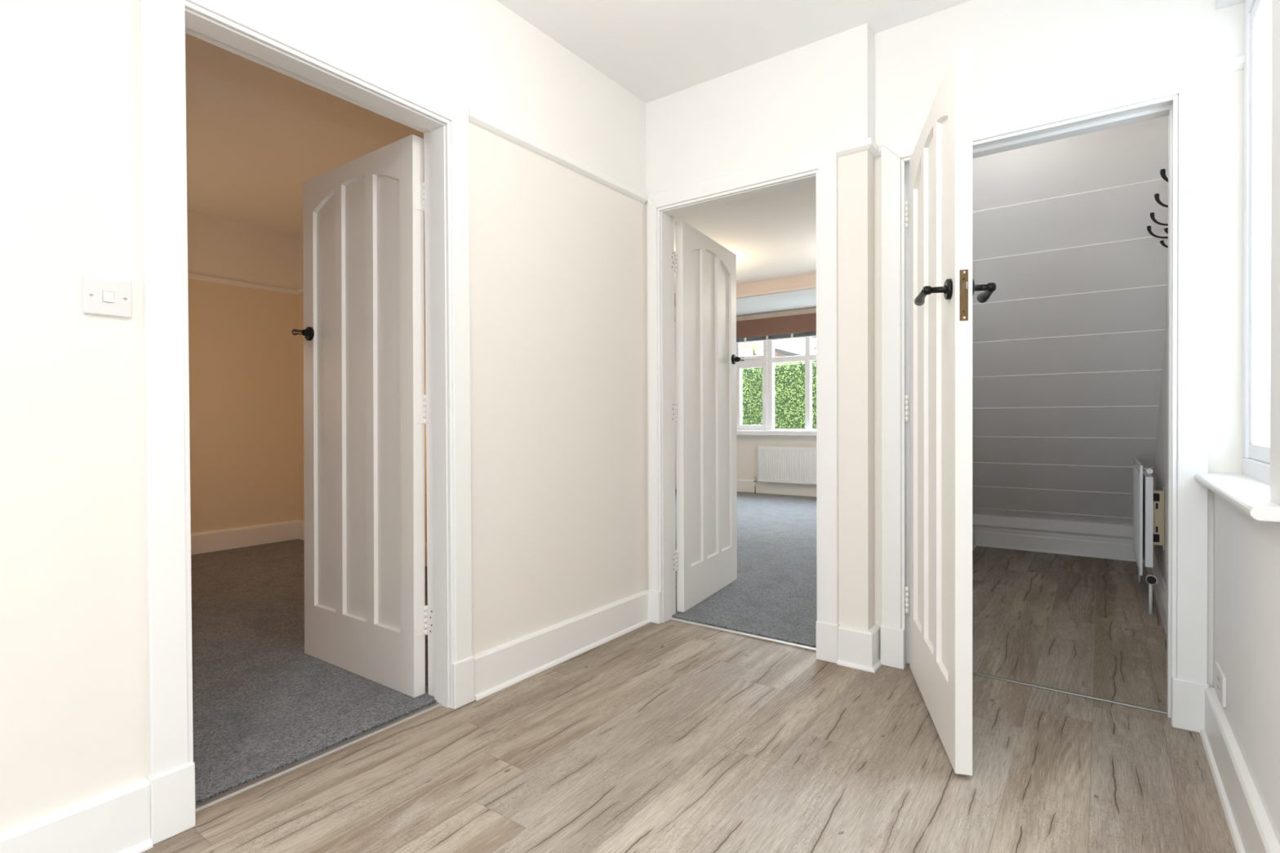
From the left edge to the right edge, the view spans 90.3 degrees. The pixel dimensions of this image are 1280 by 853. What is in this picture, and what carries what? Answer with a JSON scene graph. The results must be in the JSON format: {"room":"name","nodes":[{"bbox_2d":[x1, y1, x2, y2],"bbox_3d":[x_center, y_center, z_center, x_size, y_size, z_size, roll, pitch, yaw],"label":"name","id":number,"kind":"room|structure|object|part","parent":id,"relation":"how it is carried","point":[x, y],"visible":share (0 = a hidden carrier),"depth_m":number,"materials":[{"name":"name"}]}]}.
{"room":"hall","nodes":[
{"label":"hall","id":0,"kind":"room"},
{"bbox_2d":[186,210,298,533],"bbox_3d":[-4.021,-0.303,3.842,0.120,2.545,3.770,0,1,36],"label":"wall","id":1,"kind":"structure","parent":0,"point":[242,344],"depth_m":4.99,"materials":[{"name":"paint"}]},
{"bbox_2d":[187,257,425,295],"bbox_3d":[-2.558,-1.094,2.771,3.503,0.040,3.770,0,1,36],"label":"rail","id":2,"kind":"object","parent":1,"relation":"attached to","point":[190,276],"visible":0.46,"depth_m":4.98,"materials":[{"name":"beige wood"}]},
{"bbox_2d":[0,0,648,832],"bbox_3d":[-2.220,-0.277,0.145,0.130,2.545,7.500,0,1,36],"label":"wall","id":3,"kind":"structure","parent":0,"point":[557,255],"depth_m":1.49,"materials":[{"name":"paint"}]},
{"bbox_2d":[0,777,152,852],"bbox_3d":[-2.748,0.930,-0.719,0.034,0.152,5.457,0,1,36],"label":"baseboard","id":4,"kind":"structure","parent":3,"relation":"attached to","point":[118,820],"depth_m":1.41,"materials":[{"name":"white wood"}]},
{"bbox_2d":[82,275,132,318],"bbox_3d":[-1.197,-0.291,1.433,0.014,0.085,0.087,0,1,36],"label":"light switch","id":5,"kind":"object","parent":3,"relation":"attached to","point":[104,296],"visible":1,"depth_m":1.43,"materials":[{"name":"white plastic"}]},
{"bbox_2d":[139,0,474,844],"bbox_3d":[-0.930,-0.083,1.919,0.181,2.112,0.968,0,1,36],"label":"door frame","id":6,"kind":"structure","parent":3,"relation":"attached to","point":[248,29],"depth_m":1.62,"materials":[{"name":"white wood"}]},
{"bbox_2d":[292,133,432,697],"bbox_3d":[-1.075,-0.036,2.464,0.798,1.980,0.204,0,0,35],"label":"door","id":7,"kind":"structure","parent":3,"relation":"in","point":[366,615],"depth_m":2.40,"materials":[{"name":"white wood"}]},
{"bbox_3d":[-1.354,-0.377,2.578,0.118,0.038,0.069,0,0,35],"label":"handle","id":8,"kind":"part","parent":7,"relation":"part of","materials":[{"name":"black metal"}]},
{"bbox_3d":[-1.267,-0.102,2.601,0.172,1.692,0.019,0,0,35],"label":"panel","id":9,"kind":"part","parent":7,"relation":"part of","materials":[{"name":"white wood"}]},
{"bbox_3d":[-1.091,-0.108,2.475,0.172,1.705,0.019,0,0,35],"label":"panel","id":10,"kind":"part","parent":7,"relation":"part of","materials":[{"name":"white wood"}]},
{"bbox_3d":[-0.915,-0.101,2.350,0.172,1.692,0.019,0,0,35],"label":"panel","id":11,"kind":"part","parent":7,"relation":"part of","materials":[{"name":"white wood"}]},
{"bbox_3d":[-0.780,-0.818,2.256,0.003,0.104,0.032,0,0,35],"label":"hinge plate","id":12,"kind":"part","parent":7,"relation":"part of","materials":[{"name":"white metal"}]},
{"bbox_3d":[-0.780,-0.061,2.260,0.003,0.104,0.032,0,0,35],"label":"hinge plate","id":13,"kind":"part","parent":7,"relation":"part of","materials":[{"name":"white metal"}]},
{"bbox_3d":[-0.779,0.692,2.263,0.003,0.104,0.032,0,0,35],"label":"hinge plate","id":14,"kind":"part","parent":7,"relation":"part of","materials":[{"name":"white metal"}]},
{"bbox_3d":[-0.748,0.692,2.267,0.035,0.104,0.002,0,0,35],"label":"hinge plate","id":15,"kind":"part","parent":7,"relation":"part of","materials":[{"name":"white metal"}]},
{"bbox_2d":[468,107,647,204],"bbox_3d":[-0.290,-1.104,2.674,0.022,0.040,1.078,0,1,36],"label":"rail","id":16,"kind":"object","parent":3,"relation":"attached to","point":[476,118],"visible":0.86,"depth_m":2.57,"materials":[{"name":"white wood"}]},
{"bbox_2d":[472,589,650,701],"bbox_3d":[-0.269,0.887,2.699,0.034,0.152,1.094,0,1,36],"label":"baseboard","id":17,"kind":"structure","parent":3,"relation":"attached to","point":[496,668],"depth_m":2.58,"materials":[{"name":"white wood"}]},
{"bbox_2d":[191,488,817,804],"bbox_3d":[-0.619,0.991,4.582,4.623,0.112,9.037,0,1,36],"label":"floor","id":18,"kind":"structure","parent":0,"point":[262,705],"depth_m":2.89,"materials":[{"name":"grey carpet"}]},
{"bbox_2d":[185,0,970,293],"bbox_3d":[-1.546,-1.631,2.147,6.073,0.120,11.560,0,1,36],"label":"ceiling","id":19,"kind":"structure","parent":0,"point":[255,132],"depth_m":3.07,"materials":[{"name":"paint"}]},
{"bbox_2d":[674,273,816,306],"bbox_3d":[1.514,-1.552,7.035,4.020,0.157,0.055,0,1,36],"label":"beam","id":20,"kind":"structure","parent":19,"relation":"attached to","point":[806,282],"depth_m":7.03,"materials":[{"name":"paint"}]},
{"bbox_2d":[674,320,676,488],"bbox_3d":[-0.847,-0.350,7.275,0.120,2.545,5.397,0,1,36],"label":"wall","id":21,"kind":"structure","parent":0,"point":[674,321],"depth_m":9.03,"materials":[{"name":"paint"}]},
{"bbox_2d":[141,546,1235,852],"bbox_3d":[-0.337,1.032,0.686,2.392,0.100,10.560,0,1,36],"label":"floor","id":22,"kind":"structure","parent":0,"point":[670,736],"depth_m":1.85,"materials":[{"name":"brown wood"}]},
{"bbox_2d":[195,702,441,812],"bbox_3d":[-0.923,0.969,1.913,0.030,0.008,0.786,0,1,36],"label":"threshold strip","id":23,"kind":"object","parent":22,"relation":"on","point":[271,775],"visible":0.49,"depth_m":1.85,"materials":[{"name":"grey metal"}]},
{"bbox_2d":[670,617,816,651],"bbox_3d":[0.468,0.954,2.934,0.793,0.007,0.026,0,1,36],"label":"threshold strip","id":24,"kind":"object","parent":22,"relation":"on","point":[800,646],"visible":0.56,"depth_m":2.91,"materials":[{"name":"metal"}]},
{"bbox_2d":[972,671,1167,714],"bbox_3d":[1.435,0.955,2.362,0.827,0.006,0.020,0,1,36],"label":"threshold strip","id":25,"kind":"object","parent":22,"relation":"on","point":[1092,697],"visible":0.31,"depth_m":2.27,"materials":[{"name":"grey metal"}]},
{"bbox_2d":[1133,457,1164,614],"bbox_3d":[2.799,0.569,3.510,0.102,0.745,0.896,0,1,36],"label":"radiator","id":26,"kind":"object","parent":22,"relation":"on","point":[1148,502],"visible":1,"depth_m":3.26,"materials":[{"name":"metal"}]},
{"bbox_3d":[2.788,0.475,3.570,0.014,0.560,0.810,0,1,36],"label":"panel","id":27,"kind":"part","parent":26,"relation":"part of","materials":[{"name":"metal"}]},
{"bbox_3d":[2.813,0.481,3.548,0.032,0.460,0.796,0,1,36],"label":"panel","id":28,"kind":"part","parent":26,"relation":"part of","materials":[{"name":"metal"}]},
{"bbox_2d":[674,288,816,321],"bbox_3d":[1.918,-1.621,7.583,4.130,0.273,1.307,0,1,36],"label":"ceiling","id":29,"kind":"structure","parent":0,"point":[805,299],"depth_m":7.66,"materials":[{"name":"paint"}]},
{"bbox_2d":[645,22,875,630],"bbox_3d":[0.452,-0.315,2.919,1.199,2.545,0.130,0,1,36],"label":"wall","id":30,"kind":"structure","parent":0,"point":[817,95],"depth_m":2.58,"materials":[{"name":"paint"}]},
{"bbox_2d":[671,220,744,612],"bbox_3d":[0.371,-0.052,3.536,0.198,1.980,0.830,0,1,29],"label":"door","id":31,"kind":"structure","parent":30,"relation":"in","point":[704,411],"depth_m":3.45,"materials":[{"name":"white wood"}]},
{"bbox_3d":[0.164,-0.831,3.184,0.002,0.104,0.030,0,1,36],"label":"hinge plate","id":32,"kind":"part","parent":31,"relation":"part of","materials":[{"name":"white metal"}]},
{"bbox_3d":[0.168,-0.074,3.191,0.002,0.104,0.030,0,1,36],"label":"hinge plate","id":33,"kind":"part","parent":31,"relation":"part of","materials":[{"name":"white metal"}]},
{"bbox_3d":[0.171,0.679,3.198,0.002,0.104,0.030,0,1,36],"label":"hinge plate","id":34,"kind":"part","parent":31,"relation":"part of","materials":[{"name":"white metal"}]},
{"bbox_3d":[0.196,-0.831,3.222,0.028,0.104,0.003,0,1,29],"label":"hinge plate","id":35,"kind":"part","parent":31,"relation":"part of","materials":[{"name":"white metal"}]},
{"bbox_3d":[0.200,-0.074,3.229,0.028,0.104,0.003,0,1,29],"label":"hinge plate","id":36,"kind":"part","parent":31,"relation":"part of","materials":[{"name":"white metal"}]},
{"bbox_3d":[0.203,0.678,3.236,0.028,0.104,0.003,0,1,29],"label":"hinge plate","id":37,"kind":"part","parent":31,"relation":"part of","materials":[{"name":"white metal"}]},
{"bbox_3d":[0.282,-0.116,3.374,0.013,1.692,0.172,0,1,29],"label":"panel","id":38,"kind":"part","parent":31,"relation":"part of","materials":[{"name":"white wood"}]},
{"bbox_3d":[0.387,-0.125,3.563,0.013,1.705,0.172,0,1,29],"label":"panel","id":39,"kind":"part","parent":31,"relation":"part of","materials":[{"name":"white wood"}]},
{"bbox_3d":[0.491,-0.120,3.752,0.013,1.692,0.172,0,1,29],"label":"panel","id":40,"kind":"part","parent":31,"relation":"part of","materials":[{"name":"white wood"}]},
{"bbox_3d":[0.577,-0.397,3.773,0.069,0.038,0.118,0,1,29],"label":"handle","id":41,"kind":"part","parent":31,"relation":"part of","materials":[{"name":"black metal"}]},
{"bbox_2d":[647,146,839,663],"bbox_3d":[0.471,-0.099,2.904,0.964,2.112,0.181,0,1,36],"label":"door frame","id":42,"kind":"structure","parent":30,"relation":"attached to","point":[820,167],"depth_m":2.79,"materials":[{"name":"white wood"}]},
{"bbox_2d":[835,137,880,157],"bbox_3d":[0.881,-1.108,2.561,0.149,0.040,0.114,0,1,36],"label":"rail","id":43,"kind":"object","parent":30,"relation":"attached to","point":[868,144],"visible":1,"depth_m":2.53,"materials":[{"name":"white wood"}]},
{"bbox_2d":[836,624,881,672],"bbox_3d":[0.890,0.883,2.573,0.148,0.152,0.126,0,1,36],"label":"baseboard","id":44,"kind":"structure","parent":30,"relation":"attached to","point":[858,648],"depth_m":2.53,"materials":[{"name":"white wood"}]},
{"bbox_2d":[296,0,1244,688],"bbox_3d":[-0.469,-0.318,3.675,6.120,2.545,0.132,0,1,36],"label":"wall","id":45,"kind":"structure","parent":0,"point":[1026,53],"depth_m":2.17,"materials":[{"name":"paint"}]},
{"bbox_2d":[191,520,426,566],"bbox_3d":[-2.577,0.888,2.810,3.433,0.168,3.770,0,1,36],"label":"baseboard","id":46,"kind":"structure","parent":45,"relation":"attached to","point":[251,535],"depth_m":4.99,"materials":[{"name":"white wood"}]},
{"bbox_2d":[905,45,996,775],"bbox_3d":[0.978,-0.042,2.107,0.201,1.980,0.796,0,1,14],"label":"door","id":47,"kind":"structure","parent":45,"relation":"in","point":[942,286],"depth_m":1.92,"materials":[{"name":"white wood"}]},
{"bbox_3d":[1.032,-0.110,2.319,0.016,1.692,0.172,0,1,14],"label":"panel","id":48,"kind":"part","parent":47,"relation":"part of","materials":[{"name":"white wood"}]},
{"bbox_3d":[0.842,-0.380,1.848,0.069,0.038,0.118,0,1,14],"label":"handle","id":49,"kind":"part","parent":47,"relation":"part of","materials":[{"name":"black metal"}]},
{"bbox_3d":[0.978,-0.114,2.110,0.016,1.705,0.172,0,1,14],"label":"panel","id":50,"kind":"part","parent":47,"relation":"part of","materials":[{"name":"white wood"}]},
{"bbox_3d":[0.924,-0.105,1.901,0.016,1.692,0.172,0,1,14],"label":"panel","id":51,"kind":"part","parent":47,"relation":"part of","materials":[{"name":"white wood"}]},
{"bbox_3d":[0.880,-0.357,1.730,0.021,0.138,0.002,0,1,14],"label":"lock plate","id":52,"kind":"part","parent":47,"relation":"part of","materials":[{"name":"gold metal"}]},
{"bbox_3d":[0.970,-0.380,1.815,0.069,0.038,0.118,0,1,14],"label":"handle","id":53,"kind":"part","parent":47,"relation":"part of","materials":[{"name":"black metal"}]},
{"bbox_2d":[880,62,1209,733],"bbox_3d":[1.403,-0.085,2.316,0.992,2.087,0.139,0,1,36],"label":"door frame","id":54,"kind":"structure","parent":45,"relation":"attached to","point":[1183,95],"depth_m":2.06,"materials":[{"name":"white wood"}]},
{"bbox_2d":[736,342,816,479],"bbox_3d":[2.321,-0.372,8.151,4.020,2.545,0.260,0,1,36],"label":"wall","id":55,"kind":"structure","parent":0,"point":[746,445],"depth_m":8.57,"materials":[{"name":"paint"}]},
{"bbox_2d":[736,307,816,435],"bbox_3d":[2.353,-0.682,7.938,3.120,1.602,0.180,0,1,36],"label":"window","id":56,"kind":"structure","parent":55,"relation":"attached to","point":[767,361],"depth_m":8.41,"materials":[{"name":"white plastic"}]},
{"bbox_3d":[1.645,-0.344,8.436,0.030,0.170,0.028,0,1,36],"label":"casement handle","id":57,"kind":"part","parent":56,"relation":"part of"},
{"bbox_2d":[736,312,816,337],"bbox_3d":[2.303,-1.303,7.868,3.120,0.225,0.040,0,1,36],"label":"blind pelmet","id":58,"kind":"object","parent":56,"relation":"attached to","point":[806,322],"visible":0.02,"depth_m":8.23,"materials":[{"name":"brown fabric"}]},
{"bbox_2d":[736,331,816,345],"bbox_3d":[2.342,-1.126,7.905,2.980,0.146,0.058,0,1,36],"label":"blind","id":59,"kind":"object","parent":56,"relation":"attached to","point":[811,334],"visible":0.22,"depth_m":8.29,"materials":[{"name":"grey fabric"}]},
{"bbox_3d":[2.344,-1.136,7.908,2.980,0.012,0.050,0,1,36],"label":"rail","id":60,"kind":"part","parent":59,"relation":"part of","materials":[{"name":"white plastic"}]},
{"bbox_3d":[2.342,0.086,7.925,3.120,0.065,0.130,0,1,36],"label":"sill","id":61,"kind":"part","parent":56,"relation":"part of","materials":[{"name":"white wood"}]},
{"bbox_2d":[737,479,816,497],"bbox_3d":[2.252,0.812,8.043,4.000,0.178,0.020,0,1,36],"label":"baseboard","id":62,"kind":"structure","parent":55,"relation":"attached to","point":[744,486],"depth_m":8.36,"materials":[{"name":"white wood"}]},
{"bbox_2d":[754,445,816,493],"bbox_3d":[2.207,0.573,8.025,1.669,0.633,0.094,0,1,36],"label":"radiator","id":63,"kind":"object","parent":55,"relation":"attached to","point":[783,464],"visible":0.55,"depth_m":8.20,"materials":[{"name":"metal"}]},
{"bbox_2d":[757,445,816,448],"bbox_3d":[2.219,0.263,7.986,1.604,0.012,0.050,0,1,36],"label":"grille","id":64,"kind":"object","parent":63,"relation":"attached to","point":[758,446],"depth_m":8.23,"materials":[{"name":"metal"}]},
{"bbox_2d":[972,115,1168,525],"bbox_3d":[2.312,-0.347,3.663,1.075,2.198,2.614,0,1,36],"label":"wall","id":65,"kind":"structure","parent":0,"point":[1068,344],"depth_m":3.37,"materials":[{"name":"grey paint"}]},
{"bbox_2d":[972,514,1133,537],"bbox_3d":[3.035,0.724,4.663,1.075,0.080,0.055,0,1,36],"label":"trim","id":66,"kind":"structure","parent":65,"relation":"attached to","point":[1101,529],"depth_m":4.64,"materials":[{"name":"grey paint"}]},
{"bbox_2d":[1152,0,1279,845],"bbox_3d":[0.503,-0.289,0.029,0.265,2.545,10.510,0,1,36],"label":"wall","id":67,"kind":"structure","parent":0,"point":[1246,549],"depth_m":1.44,"materials":[{"name":"white paint"}]},
{"bbox_2d":[972,524,1166,635],"bbox_3d":[2.227,0.861,3.550,1.075,0.164,2.808,0,1,36],"label":"baseboard","id":68,"kind":"structure","parent":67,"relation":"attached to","point":[1117,548],"depth_m":4.62,"materials":[{"name":"white wood"}]},
{"bbox_2d":[1146,226,1168,248],"bbox_3d":[2.283,-0.832,2.790,0.100,0.110,0.024,0,1,36],"label":"coat hook","id":69,"kind":"object","parent":67,"relation":"attached to","point":[1148,228],"visible":0.66,"depth_m":2.79,"materials":[{"name":"black metal"}]},
{"bbox_2d":[1150,212,1168,234],"bbox_3d":[2.151,-0.829,2.607,0.100,0.110,0.024,0,1,36],"label":"coat hook","id":70,"kind":"object","parent":67,"relation":"attached to","point":[1152,214],"visible":0.52,"depth_m":2.62,"materials":[{"name":"black metal"}]},
{"bbox_2d":[1154,193,1168,207],"bbox_3d":[1.991,-0.826,2.387,0.100,0.110,0.024,0,1,36],"label":"coat hook","id":71,"kind":"object","parent":67,"relation":"attached to","point":[1156,195],"visible":0.29,"depth_m":2.40,"materials":[{"name":"black metal"}]},
{"bbox_2d":[1160,168,1168,182],"bbox_3d":[1.819,-0.823,2.150,0.100,0.110,0.024,0,1,36],"label":"coat hook","id":72,"kind":"object","parent":67,"relation":"attached to","point":[1162,171],"visible":0.23,"depth_m":2.17,"materials":[{"name":"black metal"}]},
{"bbox_2d":[1214,661,1226,707],"bbox_3d":[1.669,0.740,1.831,0.011,0.086,0.144,0,1,36],"label":"wall socket","id":73,"kind":"object","parent":67,"relation":"attached to","point":[1220,679],"visible":1,"depth_m":1.80,"materials":[{"name":"white plastic"}]},
{"bbox_2d":[1194,0,1279,522],"bbox_3d":[1.536,-0.553,1.570,0.174,1.464,0.960,0,1,36],"label":"window","id":74,"kind":"structure","parent":67,"relation":"in","point":[1249,491],"depth_m":1.86,"materials":[{"name":"white wood"}]},
{"bbox_3d":[1.517,0.164,1.593,0.118,0.029,0.960,0,1,36],"label":"sill","id":75,"kind":"part","parent":74,"relation":"part of","materials":[{"name":"white wood"}]},
{"bbox_3d":[1.623,-0.563,1.593,0.060,1.445,0.822,0,1,36],"label":"frame","id":76,"kind":"part","parent":74,"relation":"part of","materials":[{"name":"white plastic"}]},
{"bbox_2d":[1199,687,1279,852],"bbox_3d":[-0.457,0.923,-1.079,0.034,0.152,7.563,0,1,36],"label":"baseboard","id":77,"kind":"structure","parent":67,"relation":"attached to","point":[1251,829],"depth_m":1.54,"materials":[{"name":"white wood"}]},
{"label":"outside","id":78,"kind":"structure","parent":0,"visible":0},
{"bbox_3d":[13.279,1.120,24.810,24.000,0.150,39.400,0,1,36],"label":"ground","id":79,"kind":"structure","parent":78,"visible":0},
{"bbox_2d":[742,341,777,355],"bbox_3d":[3.466,-0.856,19.816,1.438,4.092,1.626,0,1,36],"label":"tree","id":80,"kind":"object","parent":79,"relation":"on","point":[759,346],"visible":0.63,"depth_m":19.70,"materials":[{"name":"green plant"}]},
{"bbox_2d":[742,360,816,429],"bbox_3d":[2.910,0.009,11.791,7.500,2.509,1.228,0,1,36],"label":"hedge","id":81,"kind":"object","parent":79,"relation":"on","point":[789,379],"visible":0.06,"depth_m":11.56,"materials":[{"name":"green plant"}]},
{"bbox_2d":[774,347,816,365],"bbox_3d":[11.030,-1.688,35.889,5.020,5.380,6.650,0,1,36],"label":"house","id":82,"kind":"structure","parent":79,"relation":"on","point":[780,353],"depth_m":34.34,"materials":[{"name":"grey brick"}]},
{"bbox_2d":[812,337,816,362],"bbox_3d":[5.734,-1.701,19.980,1.369,5.759,1.377,0,1,14],"label":"tree","id":83,"kind":"object","parent":79,"relation":"on","point":[814,348],"visible":0.03,"depth_m":20.05,"materials":[{"name":"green plant"}]}
]}

